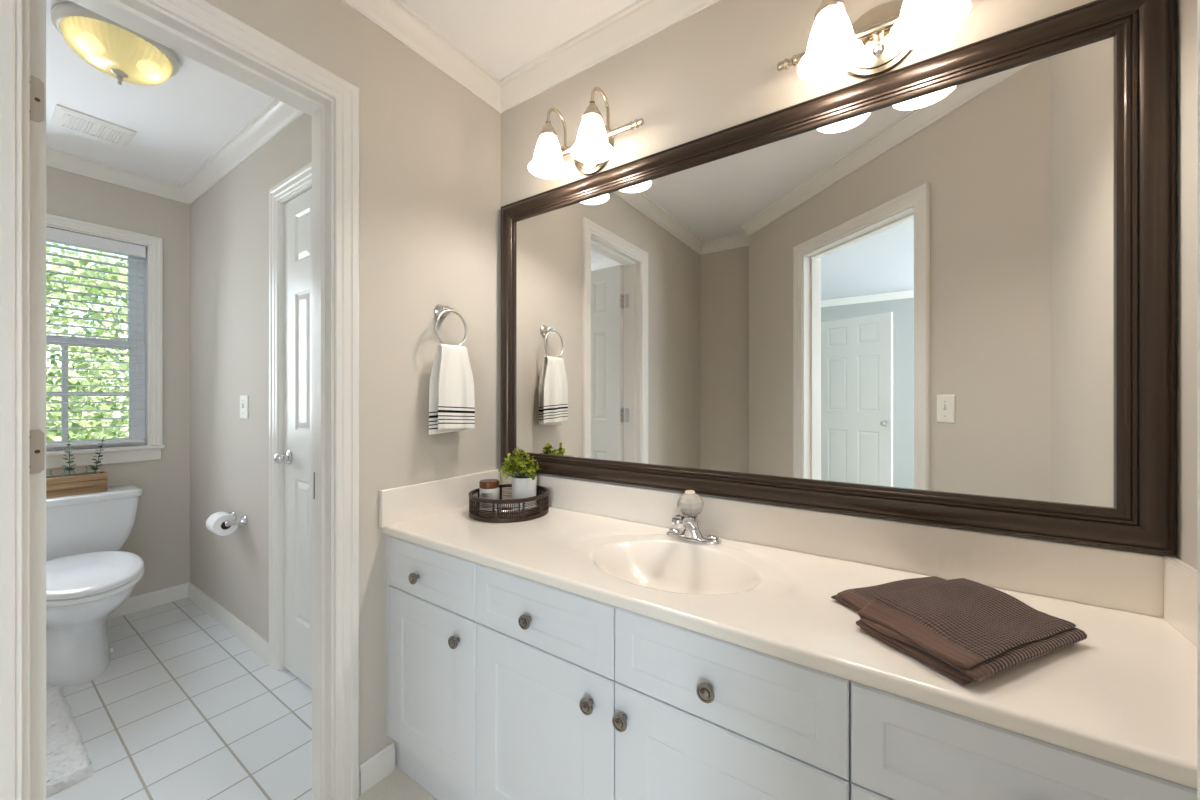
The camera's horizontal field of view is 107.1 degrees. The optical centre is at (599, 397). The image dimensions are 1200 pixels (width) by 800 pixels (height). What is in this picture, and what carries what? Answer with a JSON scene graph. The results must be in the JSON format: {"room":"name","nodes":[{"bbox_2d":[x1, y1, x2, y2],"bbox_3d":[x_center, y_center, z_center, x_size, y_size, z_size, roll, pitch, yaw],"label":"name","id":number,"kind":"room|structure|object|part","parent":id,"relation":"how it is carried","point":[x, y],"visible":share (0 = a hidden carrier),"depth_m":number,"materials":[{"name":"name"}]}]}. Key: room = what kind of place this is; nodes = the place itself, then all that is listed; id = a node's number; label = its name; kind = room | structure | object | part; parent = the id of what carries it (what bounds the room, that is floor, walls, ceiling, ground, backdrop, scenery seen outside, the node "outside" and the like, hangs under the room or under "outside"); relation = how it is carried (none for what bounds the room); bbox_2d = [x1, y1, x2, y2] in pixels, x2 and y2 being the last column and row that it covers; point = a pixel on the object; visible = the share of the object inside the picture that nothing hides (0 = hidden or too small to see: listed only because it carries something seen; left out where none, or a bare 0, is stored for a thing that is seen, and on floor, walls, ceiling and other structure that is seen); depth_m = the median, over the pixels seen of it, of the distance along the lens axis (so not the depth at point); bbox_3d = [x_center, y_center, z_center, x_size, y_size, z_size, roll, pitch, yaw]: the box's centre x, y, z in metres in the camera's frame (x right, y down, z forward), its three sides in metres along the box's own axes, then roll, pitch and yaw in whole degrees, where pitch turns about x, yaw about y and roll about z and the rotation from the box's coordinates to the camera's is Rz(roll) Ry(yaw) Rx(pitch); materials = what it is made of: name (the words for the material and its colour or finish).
{"room":"bathroom","nodes":[
{"label":"bathroom","id":0,"kind":"room"},
{"bbox_2d":[46,166,189,597],"bbox_3d":[-2.960,-0.113,2.024,0.120,2.600,1.850,0,0,34],"label":"wall","id":1,"kind":"structure","parent":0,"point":[160,533],"depth_m":2.56,"materials":[{"name":"beige paint"}]},
{"bbox_2d":[46,227,145,447],"bbox_3d":[-2.792,-0.303,2.207,0.064,1.106,0.748,0,0,34],"label":"window blind","id":2,"kind":"object","parent":1,"relation":"attached to","point":[53,235],"visible":0.62,"depth_m":2.35,"materials":[{"name":"white plastic"}]},
{"bbox_3d":[-2.796,0.240,2.209,0.050,0.020,0.736,0,0,34],"label":"rail","id":3,"kind":"part","parent":2,"relation":"part of","materials":[{"name":"white"}]},
{"bbox_3d":[-2.582,-0.466,2.469,0.012,0.635,0.011,0,0,34],"label":"pull cord","id":4,"kind":"part","parent":2,"relation":"part of","materials":[{"name":"white plastic"}]},
{"bbox_2d":[46,213,164,468],"bbox_3d":[-2.811,-0.281,2.217,0.150,1.272,0.896,0,0,34],"label":"window","id":5,"kind":"structure","parent":1,"relation":"attached to","point":[151,432],"depth_m":2.51,"materials":[{"name":"white paint"}]},
{"bbox_3d":[-2.857,-0.568,2.251,0.030,0.580,0.760,0,0,34],"label":"sash","id":6,"kind":"part","parent":5,"relation":"part of","materials":[{"name":"white"}]},
{"bbox_3d":[-2.830,-0.022,2.232,0.030,0.582,0.760,0,0,34],"label":"sash","id":7,"kind":"part","parent":5,"relation":"part of","materials":[{"name":"white"}]},
{"bbox_3d":[-2.811,0.280,2.217,0.150,0.021,0.896,0,0,34],"label":"sill","id":8,"kind":"part","parent":5,"relation":"part of","materials":[{"name":"white paint"}]},
{"bbox_2d":[107,582,268,664],"bbox_3d":[-2.414,1.145,1.652,1.201,0.083,1.610,0,0,34],"label":"baseboard","id":9,"kind":"structure","parent":1,"relation":"attached to","point":[242,632],"depth_m":2.42,"materials":[{"name":"white paint"}]},
{"bbox_2d":[46,597,314,799],"bbox_3d":[-1.930,1.217,1.595,2.166,0.060,2.160,0,0,34],"label":"floor tile","id":10,"kind":"structure","parent":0,"point":[181,708],"depth_m":1.65,"materials":[{"name":"white tile"}]},
{"bbox_2d":[46,686,94,796],"bbox_3d":[-2.042,1.173,1.390,0.750,0.026,0.526,0,0,34],"label":"bath mat","id":11,"kind":"object","parent":10,"relation":"on","point":[68,763],"visible":0.46,"depth_m":1.47,"materials":[{"name":"white fabric"}]},
{"bbox_2d":[46,485,143,686],"bbox_3d":[-2.336,0.831,1.974,0.940,0.712,0.516,0,0,34],"label":"toilet","id":12,"kind":"object","parent":10,"relation":"on","point":[88,577],"visible":0.72,"depth_m":1.90,"materials":[{"name":"white ceramic"}]},
{"bbox_2d":[46,471,107,497],"bbox_3d":[-2.648,0.428,2.125,0.094,0.093,0.377,0,0,34],"label":"planter box","id":13,"kind":"object","parent":12,"relation":"on","point":[80,481],"visible":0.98,"depth_m":2.17,"materials":[{"name":"brown wood"}]},
{"bbox_2d":[46,469,54,491],"bbox_3d":[-2.651,0.407,2.120,0.062,0.122,0.062,0,0,34],"label":"glass bottle","id":14,"kind":"object","parent":13,"relation":"in","point":[48,472],"visible":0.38,"depth_m":2.12,"materials":[{"name":"white"}]},
{"bbox_2d":[60,468,77,489],"bbox_3d":[-2.611,0.407,2.180,0.062,0.122,0.062,0,0,34],"label":"glass bottle","id":15,"kind":"object","parent":13,"relation":"in","point":[67,472],"visible":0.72,"depth_m":2.17,"materials":[{"name":"white"}]},
{"bbox_2d":[62,434,75,468],"bbox_3d":[-2.609,0.319,2.176,0.042,0.285,0.044,0,0,-2],"label":"eucalyptus sprig","id":16,"kind":"object","parent":15,"relation":"in","point":[69,451],"visible":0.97,"depth_m":2.18,"materials":[{"name":"green plant"}]},
{"bbox_2d":[83,466,100,487],"bbox_3d":[-2.570,0.407,2.239,0.062,0.122,0.062,0,0,34],"label":"glass bottle","id":17,"kind":"object","parent":13,"relation":"in","point":[89,470],"visible":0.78,"depth_m":2.23,"materials":[{"name":"white"}]},
{"bbox_2d":[89,437,105,469],"bbox_3d":[-2.554,0.332,2.250,0.053,0.260,0.046,0,0,-6],"label":"eucalyptus sprig","id":18,"kind":"object","parent":17,"relation":"in","point":[101,446],"visible":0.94,"depth_m":2.26,"materials":[{"name":"green plant"}]},
{"bbox_3d":[-2.277,0.986,1.934,0.778,0.402,0.364,0,0,34],"label":"bowl","id":19,"kind":"part","parent":12,"relation":"part of","materials":[{"name":"white ceramic"}]},
{"bbox_3d":[-2.631,0.663,2.175,0.218,0.297,0.490,0,0,34],"label":"tank","id":20,"kind":"part","parent":12,"relation":"part of","materials":[{"name":"white ceramic"}]},
{"bbox_3d":[-2.626,0.495,2.172,0.238,0.040,0.516,0,0,34],"label":"tank lid","id":21,"kind":"part","parent":12,"relation":"part of","materials":[{"name":"white ceramic"}]},
{"bbox_3d":[-2.207,0.774,1.886,0.628,0.022,0.376,0,0,34],"label":"seat","id":22,"kind":"part","parent":12,"relation":"part of","materials":[{"name":"white plastic"}]},
{"bbox_3d":[-2.212,0.748,1.889,0.637,0.026,0.376,0,0,34],"label":"lid","id":23,"kind":"part","parent":12,"relation":"part of","materials":[{"name":"white plastic"}]},
{"bbox_2d":[190,113,311,641],"bbox_3d":[-1.574,-0.113,2.126,2.056,2.600,0.120,0,0,34],"label":"wall","id":24,"kind":"structure","parent":0,"point":[229,223],"depth_m":2.24,"materials":[{"name":"beige paint"}]},
{"bbox_2d":[46,98,303,203],"bbox_3d":[-2.061,-1.196,1.411,2.056,0.075,1.610,0,0,34],"label":"crown molding","id":25,"kind":"structure","parent":24,"relation":"attached to","point":[276,115],"depth_m":2.26,"materials":[{"name":"white paint"}]},
{"bbox_2d":[223,511,247,526],"bbox_3d":[-1.806,0.595,2.162,0.200,0.044,0.081,0,0,34],"label":"paper holder","id":26,"kind":"object","parent":24,"relation":"attached to","point":[244,520],"visible":0.63,"depth_m":2.12,"materials":[{"name":"silver metal"}]},
{"bbox_2d":[206,512,237,535],"bbox_3d":[-1.822,0.607,2.138,0.105,0.098,0.098,0,0,34],"label":"toilet paper roll","id":27,"kind":"object","parent":26,"relation":"on","point":[214,523],"visible":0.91,"depth_m":2.11,"materials":[{"name":"white paper"}]},
{"bbox_3d":[-1.741,0.595,2.118,0.044,0.044,0.081,0,0,34],"label":"post","id":28,"kind":"part","parent":26,"relation":"part of","materials":[{"name":"silver metal"}]},
{"bbox_2d":[240,395,248,418],"bbox_3d":[-1.736,0.045,2.154,0.100,0.116,0.016,0,0,34],"label":"light switch","id":29,"kind":"object","parent":24,"relation":"attached to","point":[244,399],"visible":1,"depth_m":2.15,"materials":[{"name":"white plastic"}]},
{"bbox_2d":[269,162,311,670],"bbox_3d":[-1.109,0.133,1.798,0.757,2.109,0.140,0,0,34],"label":"door frame","id":30,"kind":"structure","parent":24,"relation":"attached to","point":[298,183],"depth_m":1.93,"materials":[{"name":"white paint"}]},
{"bbox_2d":[274,189,311,687],"bbox_3d":[-1.137,0.164,1.758,0.605,2.018,0.090,0,0,34],"label":"door","id":31,"kind":"structure","parent":24,"relation":"in","point":[297,457],"depth_m":1.87,"materials":[{"name":"white paint"}]},
{"bbox_3d":[-1.352,0.255,1.883,0.060,0.060,0.055,0,0,34],"label":"knob","id":32,"kind":"part","parent":31,"relation":"part of","materials":[{"name":"silver metal"}]},
{"bbox_2d":[46,0,637,184],"bbox_3d":[-0.700,-1.263,-0.985,7.246,0.060,5.284,0,0,34],"label":"ceiling","id":33,"kind":"structure","parent":0,"point":[179,122],"depth_m":1.76,"materials":[{"name":"white paint"}]},
{"bbox_2d":[51,104,136,146],"bbox_3d":[-2.297,-1.224,2.014,0.205,0.018,0.235,0,0,34],"label":"ceiling vent","id":34,"kind":"object","parent":33,"relation":"in","point":[62,116],"visible":1,"depth_m":1.99,"materials":[{"name":"white paint"}]},
{"bbox_2d":[51,2,178,85],"bbox_3d":[-1.654,-1.155,1.526,0.298,0.156,0.298,0,0,34],"label":"ceiling light","id":35,"kind":"object","parent":33,"relation":"attached to","point":[115,50],"visible":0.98,"depth_m":1.46,"materials":[{"name":"glass"}]},
{"bbox_2d":[205,0,500,765],"bbox_3d":[-1.068,-0.113,0.936,0.120,2.600,2.424,0,0,34],"label":"wall","id":36,"kind":"structure","parent":0,"point":[430,148],"depth_m":1.46,"materials":[{"name":"beige paint"}]},
{"bbox_2d":[30,0,45,799],"bbox_3d":[-1.393,0.168,1.016,0.580,2.022,0.144,0,0,34],"label":"door","id":37,"kind":"structure","parent":36,"relation":"in","point":[37,7],"depth_m":0.92,"materials":[{"name":"white paint"}]},
{"bbox_2d":[0,0,358,799],"bbox_3d":[-0.971,0.133,1.079,0.159,2.109,0.685,0,0,34],"label":"door frame","id":38,"kind":"structure","parent":36,"relation":"attached to","point":[198,30],"depth_m":1.20,"materials":[{"name":"white paint"}]},
{"bbox_2d":[359,742,394,793],"bbox_3d":[-0.689,1.145,1.374,0.013,0.083,0.107,0,0,34],"label":"baseboard","id":39,"kind":"structure","parent":36,"relation":"attached to","point":[381,764],"depth_m":1.37,"materials":[{"name":"white paint"}]},
{"bbox_2d":[434,304,466,345],"bbox_3d":[-0.538,-0.250,1.550,0.064,0.162,0.132,0,0,34],"label":"towel ring","id":40,"kind":"object","parent":36,"relation":"attached to","point":[441,311],"visible":0.98,"depth_m":1.55,"materials":[{"name":"grey metal"}]},
{"bbox_3d":[-0.550,-0.305,1.559,0.033,0.052,0.052,0,0,34],"label":"wall plate","id":41,"kind":"part","parent":40,"relation":"part of","materials":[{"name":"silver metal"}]},
{"bbox_2d":[429,344,474,434],"bbox_3d":[-0.510,-0.029,1.538,0.048,0.308,0.168,0,0,34],"label":"hand towel","id":42,"kind":"object","parent":40,"relation":"hanging from","point":[451,386],"visible":1,"depth_m":1.52,"materials":[{"name":"white fabric"}]},
{"bbox_2d":[342,0,719,112],"bbox_3d":[-0.291,-1.196,0.407,1.761,0.075,2.184,0,0,34],"label":"crown molding","id":43,"kind":"structure","parent":36,"relation":"attached to","point":[640,20],"depth_m":1.50,"materials":[{"name":"white paint"}]},
{"bbox_2d":[357,765,437,799],"bbox_3d":[-0.308,1.217,0.382,1.881,0.060,2.364,0,0,34],"label":"floor","id":44,"kind":"structure","parent":0,"point":[398,785],"depth_m":1.34,"materials":[{"name":"beige tile"}]},
{"bbox_2d":[386,535,477,799],"bbox_3d":[-0.374,0.808,1.473,0.422,0.757,0.508,0,0,34],"label":"vanity cabinet","id":45,"kind":"object","parent":44,"relation":"on","point":[431,622],"visible":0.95,"depth_m":1.28,"materials":[{"name":"white wood"}]},
{"bbox_3d":[-0.542,0.526,1.296,0.034,0.034,0.026,0,0,34],"label":"knob","id":46,"kind":"part","parent":45,"relation":"part of","materials":[{"name":"grey metal"}]},
{"bbox_3d":[-0.494,0.513,1.290,0.411,0.154,0.019,0,0,34],"label":"drawer","id":47,"kind":"part","parent":45,"relation":"part of","materials":[{"name":"white wood"}]},
{"bbox_3d":[-0.391,0.656,1.192,0.034,0.034,0.026,0,0,34],"label":"knob","id":48,"kind":"part","parent":45,"relation":"part of","materials":[{"name":"grey metal"}]},
{"bbox_2d":[476,563,850,799],"bbox_3d":[0.156,0.808,1.111,0.862,0.757,0.508,0,0,34],"label":"vanity cabinet","id":49,"kind":"object","parent":44,"relation":"on","point":[578,697],"visible":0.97,"depth_m":0.90,"materials":[{"name":"white wood"}]},
{"bbox_3d":[-0.175,0.526,1.045,0.034,0.034,0.026,0,0,34],"label":"knob","id":50,"kind":"part","parent":49,"relation":"part of","materials":[{"name":"grey metal"}]},
{"bbox_3d":[-0.145,0.513,1.052,0.429,0.154,0.019,0,0,34],"label":"drawer","id":51,"kind":"part","parent":49,"relation":"part of","materials":[{"name":"white wood"}]},
{"bbox_3d":[-0.145,0.831,1.052,0.429,0.474,0.019,0,0,34],"label":"door","id":52,"kind":"part","parent":49,"relation":"part of","materials":[{"name":"white wood"}]},
{"bbox_3d":[-0.026,0.654,0.944,0.034,0.034,0.026,0,0,34],"label":"knob","id":53,"kind":"part","parent":49,"relation":"part of","materials":[{"name":"grey metal"}]},
{"bbox_3d":[0.043,0.654,0.897,0.034,0.034,0.026,0,0,34],"label":"knob","id":54,"kind":"part","parent":49,"relation":"part of","materials":[{"name":"grey metal"}]},
{"bbox_3d":[0.191,0.526,0.795,0.034,0.034,0.026,0,0,34],"label":"knob","id":55,"kind":"part","parent":49,"relation":"part of","materials":[{"name":"grey metal"}]},
{"bbox_3d":[0.211,0.513,0.809,0.426,0.154,0.019,0,0,34],"label":"drawer","id":56,"kind":"part","parent":49,"relation":"part of","materials":[{"name":"white wood"}]},
{"bbox_3d":[0.211,0.831,0.809,0.426,0.474,0.019,0,0,34],"label":"door","id":57,"kind":"part","parent":49,"relation":"part of","materials":[{"name":"white wood"}]},
{"bbox_2d":[379,469,1196,788],"bbox_3d":[0.180,0.405,1.097,1.761,0.236,0.510,0,0,34],"label":"countertop","id":58,"kind":"structure","parent":49,"relation":"on","point":[1124,694],"depth_m":0.89,"materials":[{"name":"stone"}]},
{"bbox_2d":[469,484,548,522],"bbox_3d":[-0.318,0.365,1.557,0.276,0.073,0.276,0,0,34],"label":"round tray","id":59,"kind":"object","parent":58,"relation":"on","point":[506,503],"visible":0.85,"depth_m":1.45,"materials":[{"name":"brown metal"}]},
{"bbox_2d":[479,479,498,499],"bbox_3d":[-0.395,0.329,1.583,0.070,0.067,0.070,0,0,34],"label":"candle jar","id":60,"kind":"object","parent":59,"relation":"on","point":[489,488],"visible":0.91,"depth_m":1.55,"materials":[{"name":"white glass"}]},
{"bbox_3d":[-0.395,0.307,1.583,0.070,0.024,0.070,0,0,34],"label":"lid","id":61,"kind":"part","parent":60,"relation":"part of","materials":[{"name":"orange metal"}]},
{"bbox_2d":[498,448,538,498],"bbox_3d":[-0.286,0.270,1.597,0.146,0.186,0.127,0,0,14],"label":"potted plant","id":62,"kind":"object","parent":59,"relation":"on","point":[524,485],"visible":0.99,"depth_m":1.57,"materials":[{"name":"green plant"}]},
{"bbox_3d":[-0.275,0.324,1.611,0.090,0.077,0.090,0,0,34],"label":"pot","id":63,"kind":"part","parent":62,"relation":"part of","materials":[{"name":"white ceramic"}]},
{"bbox_2d":[666,490,721,544],"bbox_3d":[0.264,0.333,1.238,0.144,0.136,0.158,0,0,2],"label":"faucet","id":64,"kind":"object","parent":58,"relation":"on","point":[690,504],"visible":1,"depth_m":1.24,"materials":[{"name":"silver metal"}]},
{"bbox_3d":[0.230,0.350,1.211,0.040,0.076,0.114,0,0,34],"label":"spout","id":65,"kind":"part","parent":64,"relation":"part of","materials":[{"name":"silver metal"}]},
{"bbox_3d":[0.259,0.304,1.266,0.075,0.073,0.074,0,0,34],"label":"ball handle","id":66,"kind":"part","parent":64,"relation":"part of","materials":[{"name":"white plastic"}]},
{"bbox_3d":[0.265,0.344,1.262,0.026,0.014,0.026,0,0,34],"label":"handle stem","id":67,"kind":"part","parent":64,"relation":"part of","materials":[{"name":"silver metal"}]},
{"bbox_3d":[0.265,0.392,1.262,0.162,0.020,0.056,0,0,34],"label":"plate","id":68,"kind":"part","parent":64,"relation":"part of","materials":[{"name":"silver metal"}]},
{"bbox_2d":[831,576,1045,613],"bbox_3d":[0.630,0.391,0.836,0.304,0.020,0.205,0,0,-21],"label":"folded towel","id":69,"kind":"object","parent":58,"relation":"on","point":[856,599],"visible":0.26,"depth_m":0.88,"materials":[{"name":"brown fabric"}]},
{"bbox_2d":[856,578,1086,684],"bbox_3d":[0.614,0.375,0.744,0.310,0.050,0.187,0,0,-22],"label":"folded towel","id":70,"kind":"object","parent":69,"relation":"on","point":[969,631],"visible":1,"depth_m":0.71,"materials":[{"name":"brown fabric"}]},
{"bbox_2d":[851,681,1196,799],"bbox_3d":[0.709,0.808,0.734,0.478,0.757,0.508,0,0,34],"label":"vanity cabinet","id":71,"kind":"object","parent":44,"relation":"on","point":[902,748],"visible":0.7,"depth_m":0.61,"materials":[{"name":"white wood"}]},
{"bbox_3d":[0.566,0.710,0.567,0.426,0.232,0.019,0,0,34],"label":"drawer","id":72,"kind":"part","parent":71,"relation":"part of","materials":[{"name":"white wood"}]},
{"bbox_2d":[501,0,1172,556],"bbox_3d":[0.408,-0.113,1.325,1.881,2.600,0.120,0,0,34],"label":"wall","id":73,"kind":"structure","parent":0,"point":[714,69],"depth_m":1.32,"materials":[{"name":"beige paint"}]},
{"bbox_2d":[528,87,643,178],"bbox_3d":[-0.080,-0.876,1.460,0.446,0.224,0.205,0,0,34],"label":"vanity light","id":74,"kind":"object","parent":73,"relation":"attached to","point":[592,150],"visible":1,"depth_m":1.44,"materials":[{"name":"white glass"}]},
{"bbox_3d":[-0.173,-0.835,1.482,0.054,0.090,0.054,0,0,34],"label":"bulb","id":75,"kind":"part","parent":74,"relation":"part of","materials":[{"name":"white glass"}]},
{"bbox_3d":[-0.173,-0.819,1.482,0.137,0.110,0.137,0,0,34],"label":"lamp shade","id":76,"kind":"part","parent":74,"relation":"part of","materials":[{"name":"white glass"}]},
{"bbox_3d":[-0.148,-0.926,1.519,0.024,0.125,0.108,0,0,34],"label":"arm","id":77,"kind":"part","parent":74,"relation":"part of","materials":[{"name":"silver metal"}]},
{"bbox_3d":[-0.024,-0.819,1.381,0.137,0.110,0.137,0,0,34],"label":"lamp shade","id":78,"kind":"part","parent":74,"relation":"part of","materials":[{"name":"white glass"}]},
{"bbox_3d":[-0.024,-0.835,1.381,0.054,0.090,0.054,0,0,34],"label":"bulb","id":79,"kind":"part","parent":74,"relation":"part of","materials":[{"name":"white glass"}]},
{"bbox_3d":[0.001,-0.926,1.418,0.024,0.125,0.108,0,0,34],"label":"arm","id":80,"kind":"part","parent":74,"relation":"part of","materials":[{"name":"silver metal"}]},
{"bbox_2d":[501,470,1164,617],"bbox_3d":[0.319,0.348,1.302,1.760,0.116,0.015,0,0,34],"label":"backsplash","id":81,"kind":"structure","parent":73,"relation":"attached to","point":[1124,580],"depth_m":1.02,"materials":[{"name":"stone"}]},
{"bbox_2d":[501,0,1175,554],"bbox_3d":[0.321,-0.241,1.289,1.738,1.050,0.034,0,0,34],"label":"framed mirror","id":82,"kind":"object","parent":73,"relation":"attached to","point":[940,289],"visible":0.91,"depth_m":1.04,"materials":[{"name":"brown wood"}]},
{"bbox_2d":[777,0,971,81],"bbox_3d":[0.616,-0.876,0.985,0.446,0.224,0.205,0,0,34],"label":"vanity light","id":83,"kind":"object","parent":73,"relation":"attached to","point":[886,34],"visible":1,"depth_m":1.00,"materials":[{"name":"white glass"}]},
{"bbox_3d":[0.523,-0.835,1.008,0.054,0.090,0.054,0,0,34],"label":"bulb","id":84,"kind":"part","parent":83,"relation":"part of","materials":[{"name":"white glass"}]},
{"bbox_3d":[0.523,-0.819,1.008,0.137,0.110,0.137,0,0,34],"label":"lamp shade","id":85,"kind":"part","parent":83,"relation":"part of","materials":[{"name":"white glass"}]},
{"bbox_3d":[0.671,-0.835,0.906,0.054,0.090,0.054,0,0,34],"label":"bulb","id":86,"kind":"part","parent":83,"relation":"part of","materials":[{"name":"white glass"}]},
{"bbox_3d":[0.671,-0.819,0.906,0.137,0.110,0.137,0,0,34],"label":"lamp shade","id":87,"kind":"part","parent":83,"relation":"part of","materials":[{"name":"white glass"}]},
{"bbox_2d":[1173,0,1196,568],"bbox_3d":[0.838,-0.113,0.393,0.120,2.600,0.934,0,0,34],"label":"wall","id":88,"kind":"structure","parent":0,"point":[1186,10],"depth_m":0.77,"materials":[{"name":"beige paint"}]},
{"label":"outside","id":89,"kind":"structure","parent":0,"visible":0},
{"bbox_2d":[68,427,124,439],"bbox_3d":[-18.030,1.837,12.295,36.354,0.100,60.000,0,0,34],"label":"ground","id":90,"kind":"structure","parent":89,"point":[69,432],"depth_m":22.82,"materials":[{"name":"green plant"}]},
{"bbox_2d":[46,242,128,441],"bbox_3d":[-5.189,0.121,4.442,2.344,3.347,2.373,0,0,8],"label":"tree","id":91,"kind":"object","parent":90,"relation":"on","point":[51,435],"visible":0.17,"depth_m":3.99,"materials":[{"name":"green plant"}]},
{"bbox_2d":[50,316,128,438],"bbox_3d":[-6.585,0.077,7.388,3.202,3.434,3.278,0,0,34],"label":"tree","id":92,"kind":"object","parent":90,"relation":"on","point":[121,375],"visible":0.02,"depth_m":6.23,"materials":[{"name":"green plant"}]},
{"bbox_3d":[-0.198,-0.113,-0.026,1.509,2.600,1.330,0,0,34],"label":"wall","id":93,"kind":"structure","parent":0,"visible":0},
{"bbox_2d":[1197,0,1199,799],"bbox_3d":[-0.239,0.137,-0.031,0.841,2.101,0.159,0,0,-7],"label":"door frame","id":94,"kind":"structure","parent":93,"relation":"attached to","point":[1198,1],"depth_m":0.08,"materials":[{"name":"white paint"}]}
]}

